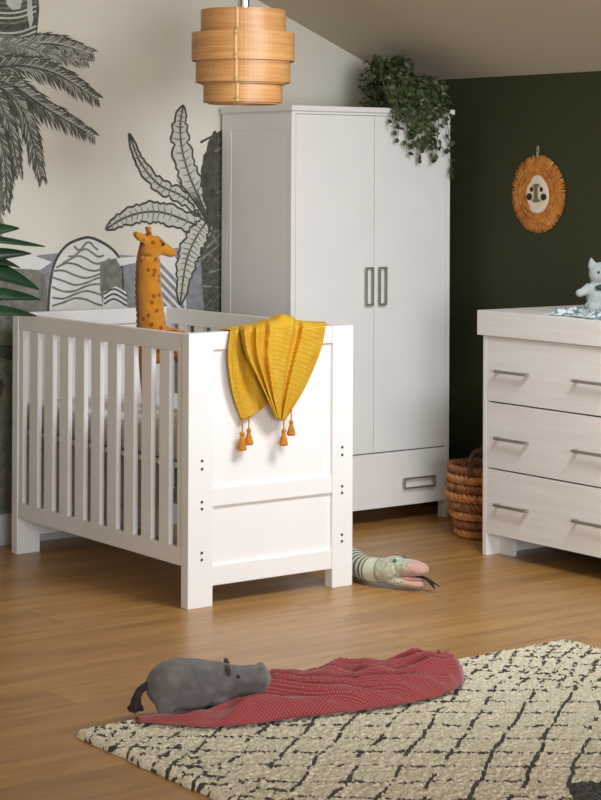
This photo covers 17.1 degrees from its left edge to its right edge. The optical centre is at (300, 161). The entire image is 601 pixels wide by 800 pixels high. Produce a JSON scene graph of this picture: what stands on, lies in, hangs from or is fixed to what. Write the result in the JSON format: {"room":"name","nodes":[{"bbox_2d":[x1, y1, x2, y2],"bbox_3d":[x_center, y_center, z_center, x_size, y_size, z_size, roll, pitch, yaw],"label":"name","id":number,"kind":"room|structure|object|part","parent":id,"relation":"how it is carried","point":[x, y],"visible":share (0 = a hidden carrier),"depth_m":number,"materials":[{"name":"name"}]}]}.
{"room":"children's room","nodes":[
{"label":"children's room","id":0,"kind":"room"},
{"bbox_2d":[0,0,380,513],"bbox_3d":[-2.496,-0.313,7.153,7.552,3.795,0.107,1,0,-36],"label":"wall","id":1,"kind":"structure","parent":0,"point":[108,134],"depth_m":8.35,"materials":[{"name":"paint"}]},
{"bbox_2d":[0,503,176,545],"bbox_3d":[-2.516,1.473,7.063,7.400,0.125,0.018,1,0,-36],"label":"baseboard","id":2,"kind":"structure","parent":1,"relation":"attached to","point":[5,519],"depth_m":8.05,"materials":[{"name":"paint"}]},
{"bbox_2d":[0,503,600,799],"bbox_3d":[0.213,1.573,3.370,7.600,0.100,9.400,1,0,-36],"label":"floor","id":3,"kind":"structure","parent":0,"point":[85,622],"depth_m":6.66,"materials":[{"name":"brown wood"}]},
{"bbox_2d":[0,223,44,316],"bbox_3d":[-1.334,0.833,7.254,0.536,1.419,0.688,0,0,21],"label":"plant","id":4,"kind":"object","parent":3,"relation":"on","point":[8,274],"visible":1,"depth_m":7.40,"materials":[{"name":"green plant"}]},
{"bbox_2d":[12,306,352,609],"bbox_3d":[-0.474,1.073,7.581,0.718,0.950,1.272,1,0,-36],"label":"cot","id":5,"kind":"object","parent":3,"relation":"on","point":[268,509],"visible":0.88,"depth_m":7.20,"materials":[{"name":"white paint"}]},
{"bbox_3d":[-1.086,1.072,7.892,0.103,0.950,0.045,1,0,-36],"label":"corner post","id":6,"kind":"part","parent":5,"relation":"part of","materials":[{"name":"white paint"}]},
{"bbox_3d":[-0.834,1.173,8.075,0.522,0.063,0.041,1,0,-36],"label":"rail","id":7,"kind":"part","parent":5,"relation":"part of","materials":[{"name":"white paint"}]},
{"bbox_3d":[-0.831,0.630,8.079,0.522,0.061,0.041,1,0,-36],"label":"rail","id":8,"kind":"part","parent":5,"relation":"part of","materials":[{"name":"white paint"}]},
{"bbox_3d":[-0.835,1.445,8.073,0.522,0.070,0.041,1,0,-36],"label":"rail","id":9,"kind":"part","parent":5,"relation":"part of","materials":[{"name":"white paint"}]},
{"bbox_3d":[-0.836,1.307,8.076,0.522,0.205,0.013,1,0,-36],"label":"panel","id":10,"kind":"part","parent":5,"relation":"part of","materials":[{"name":"white paint"}]},
{"bbox_3d":[-0.834,0.901,8.079,0.522,0.481,0.013,1,0,-36],"label":"panel","id":11,"kind":"part","parent":5,"relation":"part of","materials":[{"name":"white paint"}]},
{"bbox_3d":[-0.753,1.371,7.375,0.023,0.062,1.180,1,0,-36],"label":"rail","id":12,"kind":"part","parent":5,"relation":"part of","materials":[{"name":"white paint"}]},
{"bbox_3d":[-0.750,0.630,7.380,0.023,0.064,1.180,1,0,-36],"label":"rail","id":13,"kind":"part","parent":5,"relation":"part of","materials":[{"name":"white paint"}]},
{"bbox_3d":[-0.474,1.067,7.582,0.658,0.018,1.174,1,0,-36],"label":"mattress","id":14,"kind":"part","parent":5,"relation":"part of","materials":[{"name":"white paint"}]},
{"bbox_2d":[28,392,177,459],"bbox_3d":[-0.474,1.000,7.582,0.648,0.114,1.156,1,0,-36],"label":"mattress","id":15,"kind":"object","parent":5,"relation":"on","point":[157,393],"visible":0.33,"depth_m":7.47,"materials":[{"name":"white fabric"}]},
{"bbox_2d":[133,226,187,408],"bbox_3d":[-0.487,0.592,7.471,0.279,0.697,0.130,0,0,-11],"label":"toy","id":16,"kind":"object","parent":15,"relation":"on","point":[150,314],"visible":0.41,"depth_m":7.42,"materials":[{"name":"orange fabric"}]},
{"bbox_3d":[-0.587,1.077,8.260,0.093,0.950,0.045,1,0,-36],"label":"corner post","id":17,"kind":"part","parent":5,"relation":"part of","materials":[{"name":"white paint"}]},
{"bbox_3d":[-0.199,1.377,7.785,0.023,0.062,1.180,1,0,-36],"label":"rail","id":18,"kind":"part","parent":5,"relation":"part of","materials":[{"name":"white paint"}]},
{"bbox_3d":[-0.358,1.069,6.907,0.103,0.950,0.045,1,0,-36],"label":"corner post","id":19,"kind":"part","parent":5,"relation":"part of","materials":[{"name":"white paint"}]},
{"bbox_3d":[-0.196,0.636,7.790,0.023,0.064,1.180,1,0,-36],"label":"rail","id":20,"kind":"part","parent":5,"relation":"part of","materials":[{"name":"white paint"}]},
{"bbox_3d":[-0.106,0.627,7.097,0.522,0.061,0.041,1,0,-36],"label":"rail","id":21,"kind":"part","parent":5,"relation":"part of","materials":[{"name":"white paint"}]},
{"bbox_3d":[-0.107,1.304,7.091,0.522,0.205,0.013,1,0,-36],"label":"panel","id":22,"kind":"part","parent":5,"relation":"part of","materials":[{"name":"white paint"}]},
{"bbox_3d":[-0.109,1.441,7.092,0.522,0.070,0.041,1,0,-36],"label":"rail","id":23,"kind":"part","parent":5,"relation":"part of","materials":[{"name":"white paint"}]},
{"bbox_3d":[-0.106,0.898,7.094,0.522,0.481,0.013,1,0,-36],"label":"panel","id":24,"kind":"part","parent":5,"relation":"part of","materials":[{"name":"white paint"}]},
{"bbox_3d":[-0.108,1.170,7.093,0.522,0.063,0.041,1,0,-36],"label":"rail","id":25,"kind":"part","parent":5,"relation":"part of","materials":[{"name":"white paint"}]},
{"bbox_2d":[221,314,325,450],"bbox_3d":[-0.083,0.777,7.075,0.441,0.469,0.151,1,0,-36],"label":"knitted throw","id":26,"kind":"object","parent":5,"relation":"on","point":[272,360],"visible":1,"depth_m":7.00,"materials":[{"name":"yellow fabric"}]},
{"bbox_3d":[0.141,1.074,7.275,0.093,0.950,0.045,1,0,-36],"label":"corner post","id":27,"kind":"part","parent":5,"relation":"part of","materials":[{"name":"white paint"}]},
{"bbox_2d":[220,105,454,516],"bbox_3d":[0.163,0.665,8.699,0.888,1.787,0.532,1,0,-36],"label":"wardrobe","id":28,"kind":"object","parent":3,"relation":"on","point":[328,218],"visible":0.75,"depth_m":8.51,"materials":[{"name":"white wood"}]},
{"bbox_3d":[-0.191,0.640,8.449,0.002,1.684,0.512,1,0,-36],"label":"frame","id":29,"kind":"part","parent":28,"relation":"part of","materials":[{"name":"white wood"}]},
{"bbox_3d":[-0.182,0.640,8.456,0.020,1.684,0.512,1,0,-36],"label":"panel","id":30,"kind":"part","parent":28,"relation":"part of","materials":[{"name":"white wood"}]},
{"bbox_3d":[0.141,0.523,8.389,0.414,1.437,0.020,1,0,-36],"label":"door","id":31,"kind":"part","parent":28,"relation":"part of","materials":[{"name":"white wood"}]},
{"bbox_3d":[0.165,-0.218,8.706,0.888,0.022,0.528,1,0,-36],"label":"panel","id":32,"kind":"part","parent":28,"relation":"part of","materials":[{"name":"white wood"}]},
{"bbox_3d":[0.291,0.532,8.476,0.042,0.164,0.021,1,0,-36],"label":"handle","id":33,"kind":"part","parent":28,"relation":"part of","materials":[{"name":"silver metal"}]},
{"bbox_3d":[0.349,0.533,8.519,0.042,0.164,0.021,1,0,-36],"label":"handle","id":34,"kind":"part","parent":28,"relation":"part of","materials":[{"name":"silver metal"}]},
{"bbox_3d":[0.299,1.365,8.504,0.818,0.234,0.020,1,0,-36],"label":"drawer","id":35,"kind":"part","parent":28,"relation":"part of","materials":[{"name":"white wood"}]},
{"bbox_2d":[358,54,455,178],"bbox_3d":[0.435,-0.199,8.746,0.391,0.552,0.392,1,0,-36],"label":"ivy plant","id":36,"kind":"object","parent":28,"relation":"on","point":[392,89],"visible":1,"depth_m":8.66,"materials":[{"name":"green plant"}]},
{"bbox_3d":[0.395,-0.280,8.809,0.140,0.105,0.140,1,0,-36],"label":"pot","id":37,"kind":"part","parent":36,"relation":"part of","materials":[{"name":"green ceramic"}]},
{"bbox_3d":[0.471,0.526,8.633,0.400,1.437,0.020,1,0,-36],"label":"door","id":38,"kind":"part","parent":28,"relation":"part of","materials":[{"name":"white wood"}]},
{"bbox_3d":[0.512,1.389,8.637,0.176,0.048,0.021,1,0,-36],"label":"handle","id":39,"kind":"part","parent":28,"relation":"part of","materials":[{"name":"silver metal"}]},
{"bbox_3d":[0.628,1.524,8.765,0.020,0.073,0.050,1,0,-36],"label":"leg","id":40,"kind":"part","parent":28,"relation":"part of","materials":[{"name":"white wood"}]},
{"bbox_3d":[0.495,0.646,8.956,0.020,1.684,0.512,1,0,-36],"label":"panel","id":41,"kind":"part","parent":28,"relation":"part of","materials":[{"name":"white wood"}]},
{"bbox_2d":[75,639,600,799],"bbox_3d":[0.907,1.520,4.777,1.806,0.029,2.642,1,0,-36],"label":"rug","id":42,"kind":"object","parent":3,"relation":"on","point":[524,723],"visible":0.8,"depth_m":5.16,"materials":[{"name":"beige carpet"}]},
{"bbox_2d":[134,648,463,726],"bbox_3d":[0.031,1.472,5.613,1.078,0.112,0.393,0,0,-26],"label":"cloth","id":43,"kind":"object","parent":42,"relation":"on","point":[340,685],"visible":0.9,"depth_m":5.50,"materials":[{"name":"red fabric"}]},
{"bbox_2d":[127,657,270,713],"bbox_3d":[-0.279,1.438,5.483,0.396,0.142,0.150,0,0,-4],"label":"toy","id":44,"kind":"object","parent":43,"relation":"on","point":[175,683],"visible":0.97,"depth_m":5.43,"materials":[{"name":"grey fabric"}]},
{"bbox_2d":[352,547,439,588],"bbox_3d":[0.144,1.490,7.600,0.238,0.107,1.137,0,0,-28],"label":"toy","id":45,"kind":"object","parent":3,"relation":"on","point":[399,571],"visible":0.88,"depth_m":7.21,"materials":[{"name":"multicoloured fabric"}]},
{"bbox_2d":[445,444,482,540],"bbox_3d":[0.775,1.368,8.307,0.346,0.384,0.346,0,0,40],"label":"wicker basket","id":46,"kind":"object","parent":3,"relation":"on","point":[464,482],"visible":0.45,"depth_m":8.19,"materials":[{"name":"wicker"}]},
{"bbox_3d":[0.738,1.236,8.157,0.115,0.123,0.022,0,0,14],"label":"handle","id":47,"kind":"part","parent":46,"relation":"part of","materials":[{"name":"wicker"}]},
{"bbox_2d":[477,305,600,557],"bbox_3d":[1.189,1.073,7.727,0.618,0.966,0.861,1,0,-36],"label":"dresser","id":48,"kind":"object","parent":3,"relation":"on","point":[542,373],"visible":0.99,"depth_m":7.62,"materials":[{"name":"white wood"}]},
{"bbox_3d":[0.818,0.822,7.736,0.028,0.011,0.176,1,0,-36],"label":"handle","id":49,"kind":"part","parent":48,"relation":"part of","materials":[{"name":"silver metal"}]},
{"bbox_3d":[0.817,1.084,7.734,0.028,0.011,0.176,1,0,-36],"label":"handle","id":50,"kind":"part","parent":48,"relation":"part of","materials":[{"name":"silver metal"}]},
{"bbox_3d":[0.816,1.345,7.733,0.028,0.011,0.176,1,0,-36],"label":"handle","id":51,"kind":"part","parent":48,"relation":"part of","materials":[{"name":"silver metal"}]},
{"bbox_3d":[0.959,1.123,8.048,0.575,0.868,0.022,1,0,-36],"label":"panel","id":52,"kind":"part","parent":48,"relation":"part of","materials":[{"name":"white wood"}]},
{"bbox_3d":[1.198,0.639,7.734,0.602,0.098,0.861,1,0,-36],"label":"panel","id":53,"kind":"part","parent":48,"relation":"part of","materials":[{"name":"white wood"}]},
{"bbox_3d":[0.973,0.816,7.567,0.020,0.255,0.765,1,0,-36],"label":"drawer","id":54,"kind":"part","parent":48,"relation":"part of","materials":[{"name":"white wood"}]},
{"bbox_3d":[0.971,1.077,7.566,0.020,0.256,0.765,1,0,-36],"label":"drawer","id":55,"kind":"part","parent":48,"relation":"part of","materials":[{"name":"white wood"}]},
{"bbox_3d":[0.970,1.339,7.564,0.020,0.255,0.765,1,0,-36],"label":"drawer","id":56,"kind":"part","parent":48,"relation":"part of","materials":[{"name":"white wood"}]},
{"bbox_2d":[543,306,600,319],"bbox_3d":[1.120,0.571,7.514,0.210,0.032,0.420,1,0,-36],"label":"patterned cloth","id":57,"kind":"object","parent":48,"relation":"on","point":[580,312],"visible":1,"depth_m":7.56,"materials":[{"name":"teal fabric"}]},
{"bbox_3d":[1.076,0.820,7.387,0.028,0.011,0.176,1,0,-36],"label":"handle","id":58,"kind":"part","parent":48,"relation":"part of","materials":[{"name":"silver metal"}]},
{"bbox_3d":[1.075,1.082,7.385,0.028,0.011,0.176,1,0,-36],"label":"handle","id":59,"kind":"part","parent":48,"relation":"part of","materials":[{"name":"silver metal"}]},
{"bbox_3d":[1.074,1.343,7.384,0.028,0.011,0.176,1,0,-36],"label":"handle","id":60,"kind":"part","parent":48,"relation":"part of","materials":[{"name":"silver metal"}]},
{"bbox_2d":[576,258,600,310],"bbox_3d":[1.162,0.476,7.644,0.166,0.211,0.177,0,0,40],"label":"toy","id":61,"kind":"object","parent":48,"relation":"on","point":[592,291],"visible":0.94,"depth_m":7.63,"materials":[{"name":"white fabric"}]},
{"bbox_2d":[259,0,600,79],"bbox_3d":[0.225,-1.337,3.390,7.640,1.954,9.400,1,0,-36],"label":"ceiling","id":62,"kind":"structure","parent":0,"point":[447,39],"depth_m":8.38,"materials":[{"name":"paint"}]},
{"bbox_2d":[192,0,294,105],"bbox_3d":[-0.212,-0.649,7.394,0.384,0.875,0.380,1,0,-36],"label":"pendant lamp","id":63,"kind":"object","parent":62,"relation":"hanging from","point":[243,54],"visible":1,"depth_m":7.25,"materials":[{"name":"brown wood"}]},
{"bbox_2d":[401,71,600,459],"bbox_3d":[3.188,0.570,5.635,0.138,1.963,9.300,1,0,-36],"label":"wall","id":64,"kind":"structure","parent":0,"point":[499,123],"depth_m":8.65,"materials":[{"name":"green paint"}]},
{"bbox_2d":[423,501,437,505],"bbox_3d":[3.187,1.500,5.558,0.018,0.100,9.182,1,0,-36],"label":"baseboard","id":65,"kind":"structure","parent":64,"relation":"attached to","point":[434,503],"depth_m":9.04,"materials":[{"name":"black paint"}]}
]}

